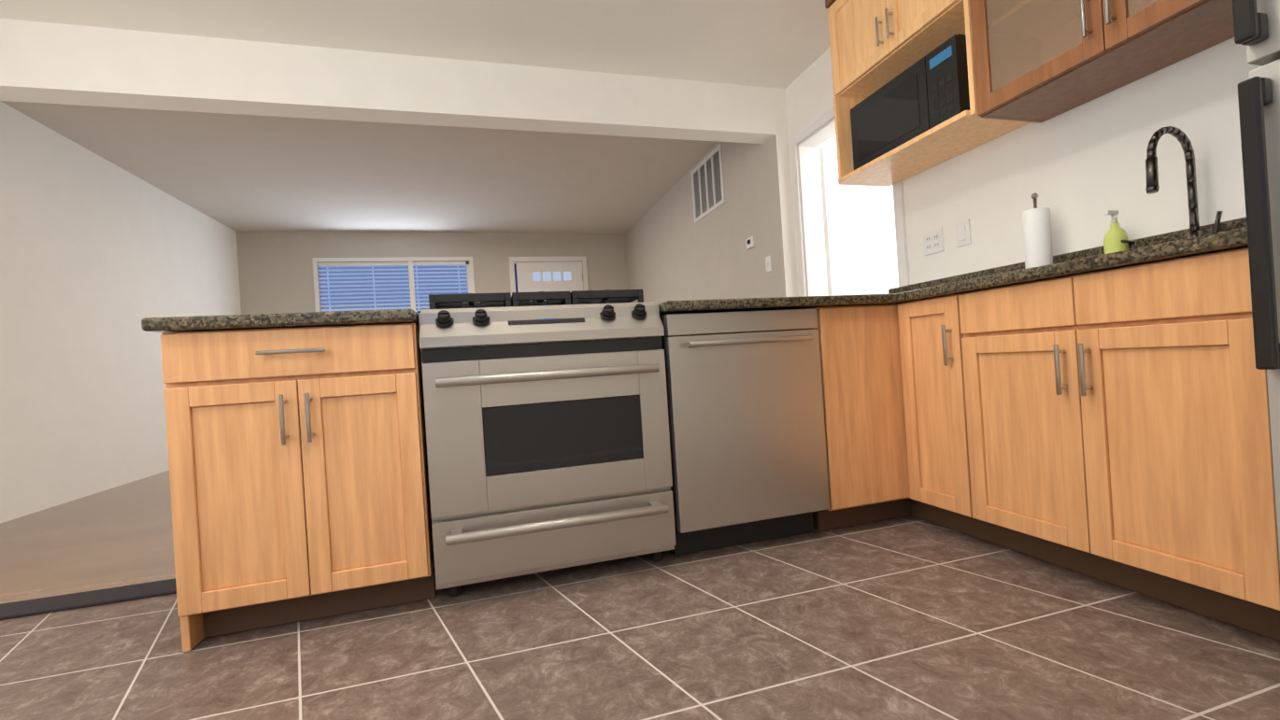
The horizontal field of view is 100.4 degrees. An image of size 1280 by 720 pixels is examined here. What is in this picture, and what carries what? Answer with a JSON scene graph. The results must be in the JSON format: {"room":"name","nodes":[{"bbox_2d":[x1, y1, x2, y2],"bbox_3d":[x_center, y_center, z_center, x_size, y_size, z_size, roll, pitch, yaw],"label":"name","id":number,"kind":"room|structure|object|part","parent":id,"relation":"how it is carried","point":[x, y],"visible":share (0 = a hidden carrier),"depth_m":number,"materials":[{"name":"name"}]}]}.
{"room":"kitchen","nodes":[
{"label":"kitchen","id":0,"kind":"room"},
{"bbox_2d":[0,470,175,604],"bbox_3d":[-1.643,0.856,4.740,5.260,0.060,5.250,-4,0,-16],"label":"floor","id":1,"kind":"structure","parent":0,"point":[121,535],"depth_m":2.58,"materials":[{"name":"brown wood"}]},
{"bbox_2d":[0,100,241,523],"bbox_3d":[-3.807,-0.329,2.745,0.150,2.580,7.630,-4,0,-16],"label":"wall","id":2,"kind":"structure","parent":0,"point":[101,258],"depth_m":3.90,"materials":[{"name":"paint"}]},
{"bbox_2d":[0,0,830,233],"bbox_3d":[-1.443,-1.823,3.454,5.260,0.100,7.930,-4,0,-16],"label":"ceiling","id":3,"kind":"structure","parent":0,"point":[244,173],"depth_m":3.94,"materials":[{"name":"paint"}]},
{"bbox_2d":[0,18,775,143],"bbox_3d":[-1.403,-1.610,3.181,4.860,0.330,0.170,-4,0,-16],"label":"beam","id":4,"kind":"structure","parent":3,"relation":"attached to","point":[49,63],"depth_m":3.04,"materials":[{"name":"paint"}]},
{"bbox_2d":[235,231,628,314],"bbox_3d":[-2.481,-0.411,7.177,5.160,2.580,0.150,-4,0,-16],"label":"wall","id":5,"kind":"structure","parent":0,"point":[276,272],"depth_m":6.91,"materials":[{"name":"paint"}]},
{"bbox_2d":[312,256,474,312],"bbox_3d":[-3.127,-0.620,6.933,1.950,1.420,0.130,-4,0,-16],"label":"window","id":6,"kind":"structure","parent":5,"relation":"in","point":[469,272],"depth_m":6.95,"materials":[{"name":"white wood"}]},
{"bbox_2d":[317,261,468,313],"bbox_3d":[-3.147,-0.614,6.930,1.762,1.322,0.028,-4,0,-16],"label":"window blinds","id":7,"kind":"object","parent":6,"relation":"attached to","point":[388,264],"visible":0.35,"depth_m":6.89,"materials":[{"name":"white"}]},
{"bbox_2d":[508,256,588,296],"bbox_3d":[-1.210,-0.324,7.453,1.080,2.245,0.020,-4,0,-16],"label":"door frame","id":8,"kind":"structure","parent":5,"relation":"attached to","point":[513,260],"depth_m":7.43,"materials":[{"name":"white wood"}]},
{"bbox_2d":[514,261,583,300],"bbox_3d":[-1.194,-0.288,7.409,0.938,2.170,0.104,-4,0,-16],"label":"front door","id":9,"kind":"structure","parent":5,"relation":"in","point":[550,277],"depth_m":7.45,"materials":[{"name":"white wood"}]},
{"bbox_2d":[0,515,1279,719],"bbox_3d":[-0.547,0.783,0.930,5.260,0.060,2.680,-4,0,-16],"label":"floor","id":10,"kind":"structure","parent":0,"point":[908,618],"depth_m":1.32,"materials":[{"name":"brown tile"}]},
{"bbox_2d":[0,578,176,620],"bbox_3d":[-2.350,0.863,1.747,1.945,0.012,0.150,-4,0,-16],"label":"floor transition strip","id":11,"kind":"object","parent":10,"relation":"on","point":[72,602],"depth_m":1.85,"materials":[{"name":"grey"}]},
{"bbox_2d":[160,323,437,653],"bbox_3d":[-1.044,0.347,1.815,0.640,0.872,0.691,-4,0,-16],"label":"base cabinet","id":12,"kind":"object","parent":10,"relation":"on","point":[298,475],"visible":0.98,"depth_m":1.52,"materials":[{"name":"brown wood"}]},
{"bbox_2d":[141,309,418,333],"bbox_3d":[-1.091,-0.107,1.841,0.670,0.036,0.730,-4,0,-16],"label":"countertop","id":13,"kind":"structure","parent":12,"relation":"on","point":[198,323],"depth_m":1.49,"materials":[{"name":"stone"}]},
{"bbox_2d":[417,289,676,597],"bbox_3d":[-0.358,0.250,2.018,0.802,0.977,0.757,-4,0,-16],"label":"range","id":14,"kind":"object","parent":10,"relation":"on","point":[547,433],"visible":1,"depth_m":1.72,"materials":[{"name":"silver metal"}]},
{"bbox_2d":[659,308,829,555],"bbox_3d":[0.328,0.262,2.176,0.600,0.866,0.660,-4,0,-16],"label":"dishwasher","id":15,"kind":"object","parent":10,"relation":"on","point":[746,429],"visible":0.92,"depth_m":1.91,"materials":[{"name":"silver metal"}]},
{"bbox_2d":[812,304,906,531],"bbox_3d":[1.065,0.212,2.447,0.951,0.872,0.647,-4,0,-16],"label":"base cabinet","id":16,"kind":"object","parent":10,"relation":"on","point":[859,354],"depth_m":2.06,"materials":[{"name":"brown wood"}]},
{"bbox_2d":[658,291,892,316],"bbox_3d":[0.424,-0.204,2.274,0.910,0.036,0.740,-4,0,-16],"label":"countertop","id":17,"kind":"structure","parent":16,"relation":"on","point":[688,306],"depth_m":1.93,"materials":[{"name":"stone"}]},
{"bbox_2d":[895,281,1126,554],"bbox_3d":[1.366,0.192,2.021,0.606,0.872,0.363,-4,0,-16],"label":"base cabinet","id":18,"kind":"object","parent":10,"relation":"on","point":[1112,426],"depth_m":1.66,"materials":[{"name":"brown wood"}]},
{"bbox_2d":[888,216,1248,304],"bbox_3d":[1.310,-0.315,2.014,0.657,0.144,1.735,-4,0,-16],"label":"countertop","id":19,"kind":"structure","parent":18,"relation":"on","point":[1231,234],"depth_m":1.56,"materials":[{"name":"stone"}]},
{"bbox_2d":[1022,192,1052,269],"bbox_3d":[1.523,-0.468,2.044,0.130,0.347,0.130,-4,0,-16],"label":"paper towel","id":20,"kind":"object","parent":19,"relation":"on","point":[1036,222],"visible":0.65,"depth_m":2.01,"materials":[{"name":"white paper"}]},
{"bbox_2d":[1120,126,1223,249],"bbox_3d":[1.585,-0.502,1.654,0.216,0.396,0.245,-4,0,-16],"label":"faucet","id":21,"kind":"object","parent":19,"relation":"on","point":[1152,164],"visible":0.83,"depth_m":1.61,"materials":[{"name":"grey metal"}]},
{"bbox_3d":[1.480,-0.205,1.564,0.486,0.183,0.646,-4,0,-16],"label":"sink","id":22,"kind":"object","parent":19,"relation":"in","visible":0},
{"bbox_2d":[1102,210,1128,254],"bbox_3d":[1.615,-0.404,1.814,0.072,0.207,0.064,-4,0,-16],"label":"soap bottle","id":23,"kind":"object","parent":22,"relation":"on","point":[1116,234],"visible":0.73,"depth_m":1.80,"materials":[{"name":"yellow plastic"}]},
{"bbox_2d":[1232,0,1279,568],"bbox_3d":[1.622,-0.259,0.794,0.698,1.738,0.736,-4,0,-16],"label":"refrigerator","id":24,"kind":"object","parent":10,"relation":"on","point":[1257,27],"visible":1,"depth_m":1.03,"materials":[{"name":"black metal"}]},
{"bbox_3d":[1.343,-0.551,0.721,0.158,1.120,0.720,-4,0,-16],"label":"handle","id":25,"kind":"part","parent":24,"relation":"part of","materials":[{"name":"black metal"}]},
{"bbox_2d":[625,37,1262,305],"bbox_3d":[1.045,-0.639,4.147,0.250,2.580,7.630,-4,0,-16],"label":"wall","id":26,"kind":"structure","parent":0,"point":[1079,169],"depth_m":2.30,"materials":[{"name":"paint"}]},
{"bbox_2d":[691,143,725,223],"bbox_3d":[0.619,-1.609,4.934,0.012,0.510,0.680,-4,0,-16],"label":"air vent","id":27,"kind":"object","parent":26,"relation":"in","point":[707,184],"visible":0.98,"depth_m":4.90,"materials":[{"name":"white metal"}]},
{"bbox_2d":[745,236,755,249],"bbox_3d":[0.870,-0.924,4.196,0.024,0.080,0.110,-4,0,-16],"label":"thermostat","id":28,"kind":"object","parent":26,"relation":"attached to","point":[750,242],"visible":1,"depth_m":4.17,"materials":[{"name":"white plastic"}]},
{"bbox_2d":[765,256,771,272],"bbox_3d":[0.953,-0.714,3.972,0.014,0.115,0.075,-4,0,-16],"label":"light switch","id":29,"kind":"object","parent":26,"relation":"attached to","point":[768,263],"visible":1,"depth_m":3.96,"materials":[{"name":"white plastic"}]},
{"bbox_2d":[790,107,909,297],"bbox_3d":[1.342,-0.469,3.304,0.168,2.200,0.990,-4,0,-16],"label":"door frame","id":30,"kind":"structure","parent":26,"relation":"attached to","point":[810,225],"depth_m":3.70,"materials":[{"name":"white wood"}]},
{"bbox_2d":[818,147,896,296],"bbox_3d":[1.661,-0.455,3.975,0.774,2.108,0.303,-4,0,-16],"label":"back door","id":31,"kind":"structure","parent":26,"relation":"in","point":[859,240],"depth_m":3.89,"materials":[{"name":"white"}]},
{"bbox_2d":[824,0,1038,104],"bbox_3d":[1.266,-1.671,2.459,0.326,0.548,0.814,-4,0,-16],"label":"upper cabinet","id":32,"kind":"object","parent":26,"relation":"attached to","point":[873,42],"depth_m":2.43,"materials":[{"name":"brown wood"}]},
{"bbox_2d":[850,33,970,170],"bbox_3d":[1.300,-1.132,2.466,0.263,0.342,0.640,-4,0,-16],"label":"microwave","id":33,"kind":"object","parent":32,"relation":"in","point":[927,92],"visible":0.69,"depth_m":2.34,"materials":[{"name":"black glass"}]},
{"bbox_2d":[922,227,944,255],"bbox_3d":[1.452,-0.587,2.645,0.008,0.115,0.121,-4,0,-16],"label":"electrical outlet","id":34,"kind":"object","parent":26,"relation":"attached to","point":[932,241],"visible":1,"depth_m":2.64,"materials":[{"name":"white plastic"}]},
{"bbox_2d":[955,218,971,247],"bbox_3d":[1.500,-0.590,2.477,0.009,0.115,0.075,-4,0,-16],"label":"light switch","id":35,"kind":"object","parent":26,"relation":"attached to","point":[963,233],"visible":1,"depth_m":2.47,"materials":[{"name":"white plastic"}]}
]}

